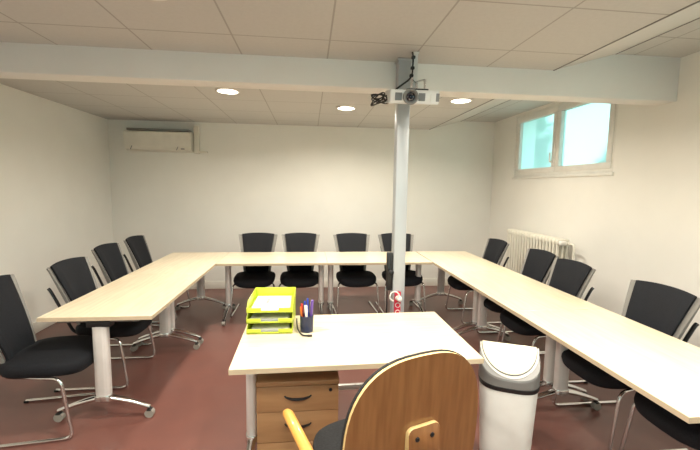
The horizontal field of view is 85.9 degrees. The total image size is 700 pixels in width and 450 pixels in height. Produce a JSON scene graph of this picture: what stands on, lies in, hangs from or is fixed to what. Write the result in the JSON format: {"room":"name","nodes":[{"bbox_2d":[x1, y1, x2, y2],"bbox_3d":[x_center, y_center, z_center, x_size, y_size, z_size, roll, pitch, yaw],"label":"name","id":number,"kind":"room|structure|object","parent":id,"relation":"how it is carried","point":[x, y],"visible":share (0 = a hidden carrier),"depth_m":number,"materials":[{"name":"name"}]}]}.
{"room":"meeting room","nodes":[
{"label":"meeting room","id":0,"kind":"room"},
{"bbox_2d":[0,84,113,322],"bbox_3d":[-3.175,-0.110,1.693,0.200,2.950,7.650,0,6,-6],"label":"wall","id":1,"kind":"structure","parent":0,"point":[56,202],"depth_m":4.13,"materials":[{"name":"paint"}]},
{"bbox_2d":[0,321,55,351],"bbox_3d":[-3.088,1.298,1.845,0.016,0.120,7.650,0,6,-6],"label":"baseboard","id":2,"kind":"structure","parent":1,"relation":"attached to","point":[38,326],"depth_m":4.03,"materials":[{"name":"paint"}]},
{"bbox_2d":[108,119,494,280],"bbox_3d":[-0.606,-0.492,5.900,6.511,2.950,0.200,0,6,-6],"label":"wall","id":3,"kind":"structure","parent":0,"point":[326,181],"depth_m":5.77,"materials":[{"name":"paint"}]},
{"bbox_2d":[123,128,193,152],"bbox_3d":[-2.728,-1.212,5.397,0.900,0.319,0.197,0,6,-6],"label":"air conditioner","id":4,"kind":"object","parent":3,"relation":"attached to","point":[134,139],"visible":1,"depth_m":5.32,"materials":[{"name":"beige plastic"}]},
{"bbox_2d":[126,128,191,131],"bbox_3d":[-2.727,-1.357,5.391,0.840,0.030,0.140,0,6,-6],"label":"grille","id":5,"kind":"object","parent":4,"relation":"attached to","point":[127,129],"depth_m":5.32,"materials":[{"name":"grey plastic"}]},
{"bbox_2d":[193,126,207,153],"bbox_3d":[-2.187,-1.246,5.516,0.180,0.400,0.070,0,6,-6],"label":"duct","id":6,"kind":"object","parent":3,"relation":"attached to","point":[196,128],"visible":1,"depth_m":5.48,"materials":[{"name":"beige plastic"}]},
{"bbox_2d":[189,278,448,288],"bbox_3d":[-0.615,0.926,5.933,5.811,0.120,0.016,0,6,-6],"label":"baseboard","id":7,"kind":"structure","parent":3,"relation":"attached to","point":[381,282],"depth_m":5.94,"materials":[{"name":"paint"}]},
{"bbox_2d":[0,286,695,449],"bbox_3d":[-0.209,1.429,2.169,6.611,0.120,8.250,0,6,-6],"label":"floor","id":8,"kind":"structure","parent":0,"point":[197,405],"depth_m":2.84,"materials":[{"name":"red carpet"}]},
{"bbox_2d":[0,274,95,447],"bbox_3d":[-2.026,0.825,2.478,0.630,0.967,0.552,0,6,-13],"label":"chair","id":9,"kind":"object","parent":8,"relation":"on","point":[26,358],"visible":0.92,"depth_m":2.42,"materials":[{"name":"black fabric"}]},
{"bbox_2d":[46,257,155,391],"bbox_3d":[-2.004,0.763,3.106,0.630,0.967,0.552,0,6,-6],"label":"chair","id":10,"kind":"object","parent":8,"relation":"on","point":[75,277],"visible":0.5,"depth_m":2.95,"materials":[{"name":"black fabric"}]},
{"bbox_2d":[36,274,202,421],"bbox_3d":[-1.707,0.892,3.046,0.695,0.730,1.200,0,6,-6],"label":"meeting table","id":11,"kind":"object","parent":8,"relation":"on","point":[131,297],"visible":0.98,"depth_m":2.62,"materials":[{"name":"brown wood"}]},
{"bbox_2d":[91,243,158,345],"bbox_3d":[-2.221,0.680,3.903,0.630,0.967,0.552,0,6,-6],"label":"chair","id":12,"kind":"object","parent":8,"relation":"on","point":[111,257],"visible":0.28,"depth_m":3.79,"materials":[{"name":"black fabric"}]},
{"bbox_2d":[123,235,190,322],"bbox_3d":[-2.288,0.617,4.526,0.630,0.967,0.552,0,6,-6],"label":"chair","id":13,"kind":"object","parent":8,"relation":"on","point":[137,245],"visible":0.37,"depth_m":4.43,"materials":[{"name":"black fabric"}]},
{"bbox_2d":[129,252,228,345],"bbox_3d":[-1.835,0.771,4.235,0.695,0.730,1.200,0,6,-6],"label":"meeting table","id":14,"kind":"object","parent":8,"relation":"on","point":[176,262],"visible":0.67,"depth_m":4.06,"materials":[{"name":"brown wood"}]},
{"bbox_2d":[230,233,277,317],"bbox_3d":[-1.184,0.612,4.731,0.552,0.967,0.630,0,6,-6],"label":"chair","id":15,"kind":"object","parent":8,"relation":"on","point":[252,276],"visible":0.75,"depth_m":4.85,"materials":[{"name":"black fabric"}]},
{"bbox_2d":[215,252,326,325],"bbox_3d":[-0.906,0.751,4.572,1.222,0.730,0.729,0,6,-6],"label":"meeting table","id":16,"kind":"object","parent":8,"relation":"on","point":[232,258],"visible":0.91,"depth_m":4.47,"materials":[{"name":"beige laminate"}]},
{"bbox_2d":[256,370,338,449],"bbox_3d":[-0.296,1.077,2.182,0.431,0.575,0.457,0,6,-6],"label":"drawer pedestal","id":17,"kind":"object","parent":8,"relation":"on","point":[312,396],"visible":0.72,"depth_m":1.98,"materials":[{"name":"brown wood"}]},
{"bbox_2d":[279,233,320,302],"bbox_3d":[-0.634,0.615,4.790,0.552,0.967,0.630,0,6,-6],"label":"chair","id":18,"kind":"object","parent":8,"relation":"on","point":[298,276],"visible":0.62,"depth_m":4.92,"materials":[{"name":"black fabric"}]},
{"bbox_2d":[228,312,483,449],"bbox_3d":[0.006,1.000,2.218,1.252,0.730,0.724,0,6,-7],"label":"desk","id":19,"kind":"object","parent":8,"relation":"on","point":[371,340],"visible":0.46,"depth_m":2.08,"materials":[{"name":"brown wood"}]},
{"bbox_2d":[246,305,295,333],"bbox_3d":[-0.478,0.583,2.335,0.262,0.062,0.335,0,6,-5],"label":"tray","id":20,"kind":"object","parent":19,"relation":"on","point":[249,330],"visible":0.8,"depth_m":2.18,"materials":[{"name":"plastic"}]},
{"bbox_2d":[252,323,289,331],"bbox_3d":[-0.477,0.598,2.329,0.224,0.017,0.300,0,6,-5],"label":"paper stack","id":21,"kind":"object","parent":20,"relation":"in","point":[265,327],"visible":0.28,"depth_m":2.22,"materials":[{"name":"white paper"}]},
{"bbox_2d":[246,298,295,323],"bbox_3d":[-0.478,0.521,2.328,0.262,0.062,0.335,0,6,-5],"label":"tray","id":22,"kind":"object","parent":20,"relation":"on","point":[248,320],"visible":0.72,"depth_m":2.17,"materials":[{"name":"plastic"}]},
{"bbox_2d":[250,312,290,321],"bbox_3d":[-0.477,0.537,2.325,0.229,0.014,0.301,0,6,-5],"label":"paper stack","id":23,"kind":"object","parent":22,"relation":"in","point":[273,316],"visible":0.41,"depth_m":2.23,"materials":[{"name":"white paper"}]},
{"bbox_2d":[246,287,295,312],"bbox_3d":[-0.475,0.459,2.322,0.262,0.062,0.335,0,6,-5],"label":"tray","id":24,"kind":"object","parent":22,"relation":"on","point":[258,291],"visible":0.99,"depth_m":2.47,"materials":[{"name":"plastic"}]},
{"bbox_2d":[252,296,291,310],"bbox_3d":[-0.474,0.479,2.317,0.226,0.007,0.296,0,6,-5],"label":"paper stack","id":25,"kind":"object","parent":24,"relation":"in","point":[266,303],"visible":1,"depth_m":2.31,"materials":[{"name":"white paper"}]},
{"bbox_2d":[296,318,311,336],"bbox_3d":[-0.296,0.603,2.233,0.059,0.044,0.243,-2,7,-29],"label":"charging cable","id":26,"kind":"object","parent":19,"relation":"on","point":[296,318],"visible":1,"depth_m":2.17,"materials":[{"name":"black plastic"}]},
{"bbox_2d":[300,313,313,332],"bbox_3d":[-0.255,0.579,2.225,0.082,0.098,0.082,0,6,-6],"label":"pen cup","id":27,"kind":"object","parent":19,"relation":"on","point":[306,323],"visible":0.93,"depth_m":2.19,"materials":[{"name":"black plastic"}]},
{"bbox_2d":[304,305,307,316],"bbox_3d":[-0.255,0.542,2.199,0.019,0.154,0.031,3,6,24],"label":"marker","id":28,"kind":"object","parent":27,"relation":"in","point":[305,306],"visible":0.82,"depth_m":2.19,"materials":[{"name":"white plastic"}]},
{"bbox_2d":[310,300,313,316],"bbox_3d":[-0.228,0.528,2.217,0.029,0.179,0.019,0,6,-6],"label":"marker","id":29,"kind":"object","parent":27,"relation":"in","point":[312,301],"visible":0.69,"depth_m":2.21,"materials":[{"name":"purple plastic"}]},
{"bbox_2d":[333,233,379,313],"bbox_3d":[0.063,0.619,4.846,0.552,0.967,0.630,0,6,-10],"label":"chair","id":30,"kind":"object","parent":8,"relation":"on","point":[348,275],"visible":0.8,"depth_m":4.96,"materials":[{"name":"black fabric"}]},
{"bbox_2d":[325,252,432,314],"bbox_3d":[0.310,0.756,4.704,1.222,0.730,0.729,0,6,-6],"label":"meeting table","id":31,"kind":"object","parent":8,"relation":"on","point":[333,258],"visible":0.89,"depth_m":4.60,"materials":[{"name":"beige laminate"}]},
{"bbox_2d":[283,349,477,449],"bbox_3d":[0.130,0.923,1.561,0.753,1.016,0.594,-2,6,-26],"label":"wooden armchair","id":32,"kind":"object","parent":8,"relation":"on","point":[426,400],"visible":1,"depth_m":1.31,"materials":[{"name":"brown wood"}]},
{"bbox_2d":[375,233,425,312],"bbox_3d":[0.660,0.620,4.921,0.552,0.967,0.630,0,6,-8],"label":"chair","id":33,"kind":"object","parent":8,"relation":"on","point":[385,240],"visible":0.48,"depth_m":5.05,"materials":[{"name":"black fabric"}]},
{"bbox_2d":[390,58,411,312],"bbox_3d":[0.370,0.057,2.821,0.160,2.497,0.129,0,6,-6],"label":"support post","id":34,"kind":"object","parent":8,"relation":"on","point":[402,111],"depth_m":2.76,"materials":[{"name":"white metal"}]},
{"bbox_2d":[386,252,393,312],"bbox_3d":[0.255,0.754,2.863,0.125,1.096,0.085,0,6,-6],"label":"switch box","id":35,"kind":"object","parent":34,"relation":"attached to","point":[389,258],"visible":0.59,"depth_m":2.82,"materials":[{"name":"black plastic"}]},
{"bbox_2d":[389,291,401,301],"bbox_3d":[0.337,0.525,2.782,0.102,0.084,0.036,0,6,-6],"label":"plug","id":36,"kind":"object","parent":34,"relation":"attached to","point":[399,298],"visible":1,"depth_m":2.77,"materials":[{"name":"white plastic"}]},
{"bbox_2d":[416,251,511,336],"bbox_3d":[1.302,0.784,4.570,0.700,0.730,1.238,0,6,-6],"label":"meeting table","id":37,"kind":"object","parent":8,"relation":"on","point":[446,261],"visible":0.73,"depth_m":4.40,"materials":[{"name":"beige laminate"}]},
{"bbox_2d":[445,238,508,323],"bbox_3d":[1.550,0.660,4.652,0.630,0.967,0.552,0,6,-6],"label":"chair","id":38,"kind":"object","parent":8,"relation":"on","point":[495,249],"visible":0.5,"depth_m":4.57,"materials":[{"name":"black fabric"}]},
{"bbox_2d":[478,340,540,449],"bbox_3d":[0.870,1.027,2.099,0.310,0.724,0.278,3,6,18],"label":"waste bin","id":39,"kind":"object","parent":8,"relation":"on","point":[509,375],"visible":0.98,"depth_m":1.99,"materials":[{"name":"white plastic"}]},
{"bbox_2d":[476,249,558,352],"bbox_3d":[1.686,0.742,3.856,0.630,0.967,0.552,0,6,-6],"label":"chair","id":40,"kind":"object","parent":8,"relation":"on","point":[537,262],"visible":0.31,"depth_m":3.80,"materials":[{"name":"black fabric"}]},
{"bbox_2d":[449,271,603,400],"bbox_3d":[1.435,0.908,3.344,0.700,0.730,1.238,0,6,-6],"label":"meeting table","id":41,"kind":"object","parent":8,"relation":"on","point":[513,291],"visible":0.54,"depth_m":3.11,"materials":[{"name":"beige laminate"}]},
{"bbox_2d":[497,258,595,382],"bbox_3d":[1.676,0.797,3.300,0.630,0.967,0.552,0,6,-6],"label":"chair","id":42,"kind":"object","parent":8,"relation":"on","point":[572,277],"visible":0.44,"depth_m":3.22,"materials":[{"name":"black fabric"}]},
{"bbox_2d":[514,309,699,423],"bbox_3d":[1.567,1.032,2.117,0.700,0.730,1.238,0,6,-6],"label":"meeting table","id":43,"kind":"object","parent":8,"relation":"on","point":[663,368],"visible":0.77,"depth_m":2.06,"materials":[{"name":"beige wood"}]},
{"bbox_2d":[552,280,699,449],"bbox_3d":[1.784,0.880,2.486,0.630,0.967,0.552,0,6,-6],"label":"chair","id":44,"kind":"object","parent":8,"relation":"on","point":[669,310],"visible":0.58,"depth_m":2.41,"materials":[{"name":"black fabric"}]},
{"bbox_2d":[619,391,699,449],"bbox_3d":[1.874,0.937,1.930,0.630,0.967,0.552,0,6,-6],"label":"chair","id":45,"kind":"object","parent":8,"relation":"on","point":[687,434],"visible":0.54,"depth_m":1.89,"materials":[{"name":"black fabric"}]},
{"bbox_2d":[0,0,699,129],"bbox_3d":[-0.170,-1.230,1.904,5.811,0.227,7.650,0,6,-6],"label":"ceiling","id":46,"kind":"structure","parent":0,"point":[520,34],"depth_m":2.35,"materials":[{"name":"tile"}]},
{"bbox_2d":[215,88,239,94],"bbox_3d":[-1.186,-1.298,3.652,0.232,0.014,0.232,0,6,-6],"label":"recessed light","id":47,"kind":"object","parent":46,"relation":"in","point":[230,91],"visible":0.96,"depth_m":3.65,"materials":[{"name":"white plastic"}]},
{"bbox_2d":[218,89,237,93],"bbox_3d":[-1.186,-1.300,3.652,0.186,0.005,0.186,0,6,-6],"label":"diffuser","id":48,"kind":"object","parent":47,"relation":"attached to","point":[224,91],"depth_m":3.66,"materials":[{"name":"white plastic"}]},
{"bbox_2d":[336,105,355,110],"bbox_3d":[-0.045,-1.352,4.357,0.232,0.014,0.232,0,6,-6],"label":"recessed light","id":49,"kind":"object","parent":46,"relation":"in","point":[344,107],"visible":1,"depth_m":4.34,"materials":[{"name":"white plastic"}]},
{"bbox_2d":[338,107,353,109],"bbox_3d":[-0.045,-1.353,4.356,0.186,0.005,0.186,0,6,-6],"label":"diffuser","id":50,"kind":"object","parent":49,"relation":"attached to","point":[339,108],"depth_m":4.37,"materials":[{"name":"white plastic"}]},
{"bbox_2d":[396,52,415,88],"bbox_3d":[0.370,-1.039,2.540,0.137,0.259,0.040,1,6,1],"label":"lead","id":51,"kind":"object","parent":46,"relation":"hanging from","point":[413,56],"visible":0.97,"depth_m":2.53,"materials":[{"name":"black plastic"}]},
{"bbox_2d":[403,52,428,89],"bbox_3d":[0.432,-1.019,2.495,0.130,0.290,0.196,0,6,-6],"label":"mount","id":52,"kind":"object","parent":46,"relation":"attached to","point":[413,81],"visible":0.8,"depth_m":2.54,"materials":[{"name":"metal"}]},
{"bbox_2d":[370,88,439,105],"bbox_3d":[0.334,-0.842,2.497,0.460,0.138,0.296,0,6,-4],"label":"projector","id":53,"kind":"object","parent":52,"relation":"attached to","point":[410,96],"depth_m":2.39,"materials":[{"name":"grey plastic"}]},
{"bbox_2d":[395,92,401,99],"bbox_3d":[0.307,-0.814,2.380,0.044,0.048,0.010,0,17,-4],"label":"vent grille","id":54,"kind":"object","parent":53,"relation":"attached to","point":[398,95],"depth_m":2.38,"materials":[{"name":"grey plastic"}]},
{"bbox_2d":[418,93,425,100],"bbox_3d":[0.457,-0.812,2.391,0.044,0.048,0.010,0,17,-4],"label":"vent grille","id":55,"kind":"object","parent":53,"relation":"attached to","point":[421,96],"depth_m":2.39,"materials":[{"name":"grey plastic"}]},
{"bbox_2d":[449,98,472,103],"bbox_3d":[1.151,-1.289,3.906,0.232,0.014,0.232,0,6,-6],"label":"recessed light","id":56,"kind":"object","parent":46,"relation":"in","point":[454,100],"visible":0.97,"depth_m":3.89,"materials":[{"name":"white plastic"}]},
{"bbox_2d":[452,99,469,102],"bbox_3d":[1.151,-1.291,3.906,0.186,0.005,0.186,0,6,-6],"label":"diffuser","id":57,"kind":"object","parent":56,"relation":"attached to","point":[453,100],"depth_m":3.89,"materials":[{"name":"white plastic"}]},
{"bbox_2d":[429,99,493,129],"bbox_3d":[1.395,-1.349,4.480,0.010,0.006,2.865,0,6,-6],"label":"trim","id":58,"kind":"structure","parent":46,"relation":"attached to","point":[492,99],"depth_m":4.49,"materials":[{"name":"grey plastic"}]},
{"bbox_2d":[553,0,699,70],"bbox_3d":[1.813,-0.957,0.612,0.010,0.006,4.615,0,6,-6],"label":"trim","id":59,"kind":"structure","parent":46,"relation":"attached to","point":[699,0],"depth_m":2.16,"materials":[{"name":"grey plastic"}]},
{"bbox_2d":[617,17,699,53],"bbox_3d":[2.320,-1.102,0.652,0.010,0.006,4.615,0,6,-6],"label":"trim","id":60,"kind":"structure","parent":46,"relation":"attached to","point":[699,17],"depth_m":2.55,"materials":[{"name":"grey plastic"}]},
{"bbox_2d":[489,51,699,347],"bbox_3d":[2.851,-0.087,2.346,0.300,2.950,7.650,0,6,-6],"label":"wall","id":61,"kind":"structure","parent":0,"point":[641,221],"depth_m":3.46,"materials":[{"name":"paint"}]},
{"bbox_2d":[0,42,680,105],"bbox_3d":[-0.265,-1.220,2.779,5.811,0.413,0.170,0,6,-6],"label":"beam","id":62,"kind":"structure","parent":61,"relation":"attached to","point":[616,78],"depth_m":2.74,"materials":[{"name":"paint"}]},
{"bbox_2d":[505,229,574,284],"bbox_3d":[2.312,0.629,4.704,0.172,1.035,1.288,0,6,-6],"label":"radiator","id":63,"kind":"object","parent":61,"relation":"attached to","point":[519,241],"visible":0.45,"depth_m":4.82,"materials":[{"name":"metal"}]},
{"bbox_2d":[512,102,618,178],"bbox_3d":[2.494,-1.012,4.516,0.149,0.881,1.835,0,6,-6],"label":"window","id":64,"kind":"structure","parent":61,"relation":"in","point":[563,139],"depth_m":4.36,"materials":[{"name":"glass"}]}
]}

